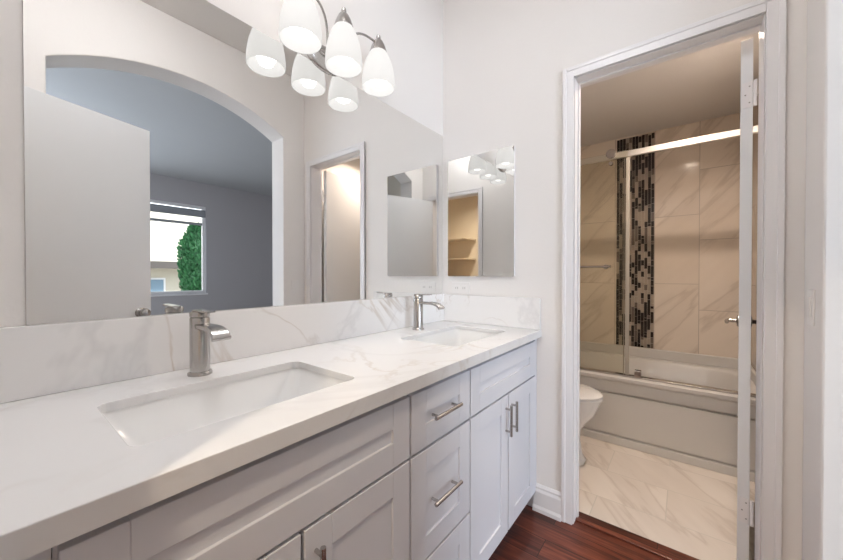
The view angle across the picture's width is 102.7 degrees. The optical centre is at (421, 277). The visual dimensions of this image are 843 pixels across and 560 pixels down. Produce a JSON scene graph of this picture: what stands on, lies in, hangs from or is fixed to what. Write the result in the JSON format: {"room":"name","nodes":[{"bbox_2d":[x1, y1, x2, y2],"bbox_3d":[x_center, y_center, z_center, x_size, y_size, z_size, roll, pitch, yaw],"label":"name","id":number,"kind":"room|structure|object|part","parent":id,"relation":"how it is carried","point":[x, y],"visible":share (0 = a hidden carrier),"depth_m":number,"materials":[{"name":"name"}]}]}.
{"room":"bathroom","nodes":[
{"label":"bathroom","id":0,"kind":"room"},
{"bbox_2d":[0,0,442,326],"bbox_3d":[-0.458,-0.265,1.441,0.120,2.935,1.990,0,1,38],"label":"wall","id":1,"kind":"structure","parent":0,"point":[410,31],"depth_m":1.21,"materials":[{"name":"white paint"}]},
{"bbox_2d":[0,294,443,403],"bbox_3d":[-0.401,0.185,1.401,0.020,0.164,1.766,0,1,38],"label":"backsplash","id":2,"kind":"structure","parent":1,"relation":"attached to","point":[41,359],"depth_m":0.95,"materials":[{"name":"stone"}]},
{"bbox_2d":[23,0,442,324],"bbox_3d":[-0.388,-0.384,1.428,0.004,0.972,1.678,0,1,38],"label":"wall mirror","id":3,"kind":"object","parent":1,"relation":"attached to","point":[179,157],"visible":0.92,"depth_m":1.05,"materials":[{"name":"silver glass"}]},
{"bbox_2d":[278,0,394,96],"bbox_3d":[-0.327,-0.948,1.345,0.196,0.234,0.523,0,1,38],"label":"vanity light","id":4,"kind":"object","parent":1,"relation":"attached to","point":[299,30],"visible":1,"depth_m":1.29,"materials":[{"name":"white glass"}]},
{"bbox_3d":[-0.423,-0.909,1.180,0.144,0.159,0.143,0,1,38],"label":"lamp shade","id":5,"kind":"part","parent":4,"relation":"part of","materials":[{"name":"white glass"}]},
{"bbox_3d":[-0.423,-0.906,1.180,0.080,0.127,0.080,0,1,38],"label":"bulb","id":6,"kind":"part","parent":4,"relation":"part of","materials":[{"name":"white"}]},
{"bbox_3d":[-0.392,-0.968,1.281,0.043,0.132,0.214,0,1,8],"label":"arm","id":7,"kind":"part","parent":4,"relation":"part of","materials":[{"name":"silver metal"}]},
{"bbox_3d":[-0.306,-0.910,1.329,0.144,0.159,0.144,0,1,38],"label":"lamp shade","id":8,"kind":"part","parent":4,"relation":"part of","materials":[{"name":"white glass"}]},
{"bbox_3d":[-0.306,-0.907,1.329,0.080,0.127,0.080,0,1,38],"label":"bulb","id":9,"kind":"part","parent":4,"relation":"part of","materials":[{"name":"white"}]},
{"bbox_3d":[-0.280,-0.969,1.423,0.214,0.132,0.043,0,1,-22],"label":"arm","id":10,"kind":"part","parent":4,"relation":"part of","materials":[{"name":"silver metal"}]},
{"bbox_3d":[-0.189,-0.911,1.479,0.144,0.159,0.143,0,1,38],"label":"lamp shade","id":11,"kind":"part","parent":4,"relation":"part of","materials":[{"name":"white glass"}]},
{"bbox_3d":[-0.189,-0.908,1.479,0.080,0.127,0.080,0,1,38],"label":"bulb","id":12,"kind":"part","parent":4,"relation":"part of","materials":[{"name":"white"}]},
{"bbox_2d":[488,435,754,559],"bbox_3d":[0.272,1.231,1.004,1.826,0.050,5.400,0,1,38],"label":"floor","id":13,"kind":"structure","parent":0,"point":[688,509],"depth_m":1.71,"materials":[{"name":"tile"}]},
{"bbox_2d":[24,396,409,559],"bbox_3d":[-0.472,0.751,0.813,0.603,0.914,0.744,0,1,38],"label":"base cabinet","id":14,"kind":"object","parent":13,"relation":"on","point":[340,491],"visible":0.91,"depth_m":0.66,"materials":[{"name":"white paint"}]},
{"bbox_3d":[-0.347,0.808,0.549,0.019,0.596,0.327,0,1,38],"label":"door","id":15,"kind":"part","parent":14,"relation":"part of","materials":[{"name":"white paint"}]},
{"bbox_3d":[-0.206,0.610,0.688,0.032,0.130,0.012,0,1,38],"label":"handle","id":16,"kind":"part","parent":14,"relation":"part of","materials":[{"name":"silver metal"}]},
{"bbox_3d":[-0.141,0.806,0.813,0.019,0.596,0.327,0,1,38],"label":"door","id":17,"kind":"part","parent":14,"relation":"part of","materials":[{"name":"white paint"}]},
{"bbox_2d":[405,370,469,559],"bbox_3d":[-0.141,0.747,1.236,0.603,0.914,0.329,0,1,38],"label":"drawers","id":18,"kind":"object","parent":13,"relation":"on","point":[439,412],"visible":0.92,"depth_m":1.05,"materials":[{"name":"white paint"}]},
{"bbox_3d":[0.064,0.413,1.072,0.019,0.170,0.323,0,1,38],"label":"drawer","id":19,"kind":"part","parent":18,"relation":"part of","materials":[{"name":"white paint"}]},
{"bbox_3d":[0.064,0.970,1.077,0.019,0.264,0.323,0,1,38],"label":"drawer","id":20,"kind":"part","parent":18,"relation":"part of","materials":[{"name":"white paint"}]},
{"bbox_3d":[0.079,0.668,1.054,0.032,0.012,0.144,0,1,38],"label":"handle","id":21,"kind":"part","parent":18,"relation":"part of","materials":[{"name":"silver metal"}]},
{"bbox_3d":[0.079,0.413,1.051,0.032,0.012,0.144,0,1,38],"label":"handle","id":22,"kind":"part","parent":18,"relation":"part of","materials":[{"name":"silver metal"}]},
{"bbox_2d":[466,339,536,559],"bbox_3d":[0.173,0.744,1.639,0.603,0.914,0.691,0,1,38],"label":"base cabinet","id":23,"kind":"object","parent":13,"relation":"on","point":[503,387],"visible":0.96,"depth_m":1.41,"materials":[{"name":"white paint"}]},
{"bbox_2d":[0,320,540,559],"bbox_3d":[-0.169,0.288,1.220,0.610,0.037,1.766,0,1,38],"label":"countertop","id":24,"kind":"structure","parent":23,"relation":"on","point":[66,473],"depth_m":0.61,"materials":[{"name":"white stone"}]},
{"bbox_2d":[187,309,231,376],"bbox_3d":[-0.578,0.180,0.915,0.180,0.184,0.060,0,1,38],"label":"faucet","id":25,"kind":"object","parent":24,"relation":"on","point":[201,330],"visible":1,"depth_m":0.93,"materials":[{"name":"silver metal"}]},
{"bbox_3d":[-0.601,0.092,0.932,0.098,0.007,0.028,0,1,38],"label":"lever","id":26,"kind":"part","parent":25,"relation":"part of","materials":[{"name":"silver metal"}]},
{"bbox_3d":[-0.561,0.144,0.900,0.135,0.034,0.046,0,1,38],"label":"spout","id":27,"kind":"part","parent":25,"relation":"part of","materials":[{"name":"silver metal"}]},
{"bbox_2d":[102,367,345,445],"bbox_3d":[-0.438,0.356,0.823,0.338,0.126,0.516,0,1,38],"label":"undermount sink","id":28,"kind":"object","parent":24,"relation":"in","point":[149,422],"visible":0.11,"depth_m":0.89,"materials":[{"name":"white ceramic"}]},
{"bbox_2d":[412,294,444,329],"bbox_3d":[0.031,0.173,1.694,0.180,0.184,0.060,0,1,38],"label":"faucet","id":29,"kind":"object","parent":24,"relation":"on","point":[418,298],"visible":1,"depth_m":1.71,"materials":[{"name":"silver metal"}]},
{"bbox_3d":[0.049,0.137,1.679,0.135,0.034,0.046,0,1,38],"label":"spout","id":30,"kind":"part","parent":29,"relation":"part of","materials":[{"name":"silver metal"}]},
{"bbox_2d":[412,329,495,346],"bbox_3d":[0.163,0.350,1.592,0.338,0.126,0.516,0,1,38],"label":"undermount sink","id":31,"kind":"object","parent":24,"relation":"in","point":[456,337],"visible":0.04,"depth_m":1.79,"materials":[{"name":"white ceramic"}]},
{"bbox_2d":[444,294,540,329],"bbox_3d":[0.376,0.183,1.901,0.588,0.160,0.020,0,1,38],"label":"side splash","id":32,"kind":"object","parent":24,"relation":"on","point":[518,312],"visible":0.97,"depth_m":1.87,"materials":[{"name":"stone"}]},
{"bbox_3d":[0.268,0.801,1.336,0.019,0.596,0.322,0,1,38],"label":"door","id":33,"kind":"part","parent":23,"relation":"part of","materials":[{"name":"white paint"}]},
{"bbox_3d":[0.370,0.604,1.426,0.032,0.130,0.012,0,1,38],"label":"handle","id":34,"kind":"part","parent":23,"relation":"part of","materials":[{"name":"silver metal"}]},
{"bbox_3d":[0.407,0.603,1.473,0.032,0.130,0.012,0,1,38],"label":"handle","id":35,"kind":"part","parent":23,"relation":"part of","materials":[{"name":"silver metal"}]},
{"bbox_3d":[0.471,0.799,1.596,0.019,0.596,0.322,0,1,38],"label":"door","id":36,"kind":"part","parent":23,"relation":"part of","materials":[{"name":"white paint"}]},
{"bbox_2d":[579,384,602,465],"bbox_3d":[0.814,0.795,2.341,0.798,0.796,0.444,0,1,38],"label":"toilet","id":37,"kind":"object","parent":13,"relation":"on","point":[590,399],"visible":0.11,"depth_m":2.09,"materials":[{"name":"white ceramic"}]},
{"bbox_3d":[0.886,0.982,2.286,0.595,0.423,0.366,0,1,38],"label":"bowl","id":38,"kind":"part","parent":37,"relation":"part of","materials":[{"name":"white ceramic"}]},
{"bbox_3d":[0.910,0.758,2.266,0.555,0.018,0.380,0,1,38],"label":"seat","id":39,"kind":"part","parent":37,"relation":"part of","materials":[{"name":"white ceramic"}]},
{"bbox_3d":[0.909,0.737,2.266,0.554,0.019,0.378,0,1,38],"label":"lid","id":40,"kind":"part","parent":37,"relation":"part of","materials":[{"name":"white ceramic"}]},
{"bbox_2d":[575,511,698,559],"bbox_3d":[1.035,1.198,1.496,0.643,0.008,0.076,0,1,38],"label":"threshold","id":41,"kind":"object","parent":13,"relation":"on","point":[663,551],"visible":0.89,"depth_m":1.54,"materials":[{"name":"brown wood"}]},
{"bbox_2d":[580,341,755,481],"bbox_3d":[1.618,0.904,2.727,1.574,0.570,0.817,0,1,38],"label":"bathtub","id":42,"kind":"object","parent":13,"relation":"on","point":[697,427],"visible":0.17,"depth_m":2.32,"materials":[{"name":"white ceramic"}]},
{"bbox_2d":[580,125,757,397],"bbox_3d":[1.387,-0.112,2.423,1.574,1.632,0.123,0,1,38],"label":"sliding shower door","id":43,"kind":"structure","parent":42,"relation":"on","point":[611,154],"depth_m":2.37,"materials":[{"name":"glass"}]},
{"bbox_3d":[1.406,-0.881,2.441,1.574,0.042,0.024,0,1,38],"label":"header rail","id":44,"kind":"part","parent":43,"relation":"part of","materials":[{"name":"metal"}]},
{"bbox_2d":[443,0,806,559],"bbox_3d":[0.840,-0.267,1.619,1.706,2.935,0.110,0,1,38],"label":"wall","id":45,"kind":"structure","parent":0,"point":[504,61],"depth_m":1.71,"materials":[{"name":"white paint"}]},
{"bbox_2d":[452,282,469,293],"bbox_3d":[0.234,0.060,2.021,0.124,0.070,0.007,0,1,38],"label":"outlet plate","id":46,"kind":"object","parent":45,"relation":"attached to","point":[457,287],"visible":1,"depth_m":2.02,"materials":[{"name":"white plastic"}]},
{"bbox_2d":[454,285,458,290],"bbox_3d":[0.213,0.060,2.035,0.034,0.034,0.002,0,1,38],"label":"receptacle","id":47,"kind":"object","parent":46,"relation":"attached to","point":[456,287],"depth_m":2.04,"materials":[{"name":"white plastic"}]},
{"bbox_2d":[448,145,514,275],"bbox_3d":[0.333,-0.358,1.933,0.420,0.697,0.018,0,1,38],"label":"mirror","id":48,"kind":"object","parent":45,"relation":"attached to","point":[481,187],"visible":1,"depth_m":1.91,"materials":[{"name":"white mirror"}]},
{"bbox_2d":[532,483,560,521],"bbox_3d":[0.636,1.133,1.708,0.140,0.135,0.022,0,1,38],"label":"baseboard","id":49,"kind":"structure","parent":45,"relation":"attached to","point":[546,500],"depth_m":1.70,"materials":[{"name":"white paint"}]},
{"bbox_2d":[561,0,786,559],"bbox_3d":[1.022,0.095,1.470,0.751,2.215,0.126,0,1,38],"label":"door frame","id":50,"kind":"structure","parent":45,"relation":"attached to","point":[775,10],"depth_m":1.27,"materials":[{"name":"white paint"}]},
{"bbox_2d":[724,38,756,559],"bbox_3d":[1.502,0.119,1.566,0.151,2.140,0.622,0,1,44],"label":"door","id":51,"kind":"structure","parent":45,"relation":"in","point":[744,321],"depth_m":1.35,"materials":[{"name":"white paint"}]},
{"bbox_3d":[1.645,0.225,1.777,0.045,0.062,0.062,0,1,44],"label":"handle","id":52,"kind":"part","parent":51,"relation":"part of","materials":[{"name":"silver metal"}]},
{"bbox_3d":[1.704,0.225,1.721,0.045,0.062,0.062,0,1,44],"label":"handle","id":53,"kind":"part","parent":51,"relation":"part of","materials":[{"name":"silver metal"}]},
{"bbox_2d":[580,113,739,357],"bbox_3d":[1.894,-0.042,3.088,1.800,2.460,0.100,0,1,38],"label":"wall","id":54,"kind":"structure","parent":0,"point":[697,187],"depth_m":2.81,"materials":[{"name":"tile"}]},
{"bbox_2d":[616,132,654,347],"bbox_3d":[1.905,-0.323,3.010,0.284,1.871,0.006,0,1,38],"label":"mosaic strip","id":55,"kind":"object","parent":54,"relation":"attached to","point":[639,263],"visible":0.84,"depth_m":3.00,"materials":[{"name":"tile"}]},
{"bbox_2d":[581,32,758,146],"bbox_3d":[1.371,-1.316,2.408,1.800,0.100,1.800,0,1,38],"label":"ceiling","id":56,"kind":"structure","parent":0,"point":[705,84],"depth_m":2.33,"materials":[{"name":"white paint"}]},
{"bbox_2d":[751,93,758,370],"bbox_3d":[2.284,-0.034,2.206,0.100,2.460,0.810,0,1,38],"label":"wall","id":57,"kind":"structure","parent":0,"point":[755,108],"depth_m":2.40,"materials":[{"name":"stone"}]},
{"bbox_2d":[802,0,842,559],"bbox_3d":[0.824,-0.256,0.369,0.190,2.935,1.880,0,1,38],"label":"wall","id":58,"kind":"structure","parent":0,"point":[822,496],"depth_m":1.01,"materials":[{"name":"white paint"}]},
{"bbox_2d":[807,289,814,325],"bbox_3d":[1.266,0.095,1.099,0.008,0.116,0.070,0,1,38],"label":"light switch","id":59,"kind":"object","parent":58,"relation":"attached to","point":[810,293],"visible":1,"depth_m":1.09,"materials":[{"name":"white plastic"}]}
]}

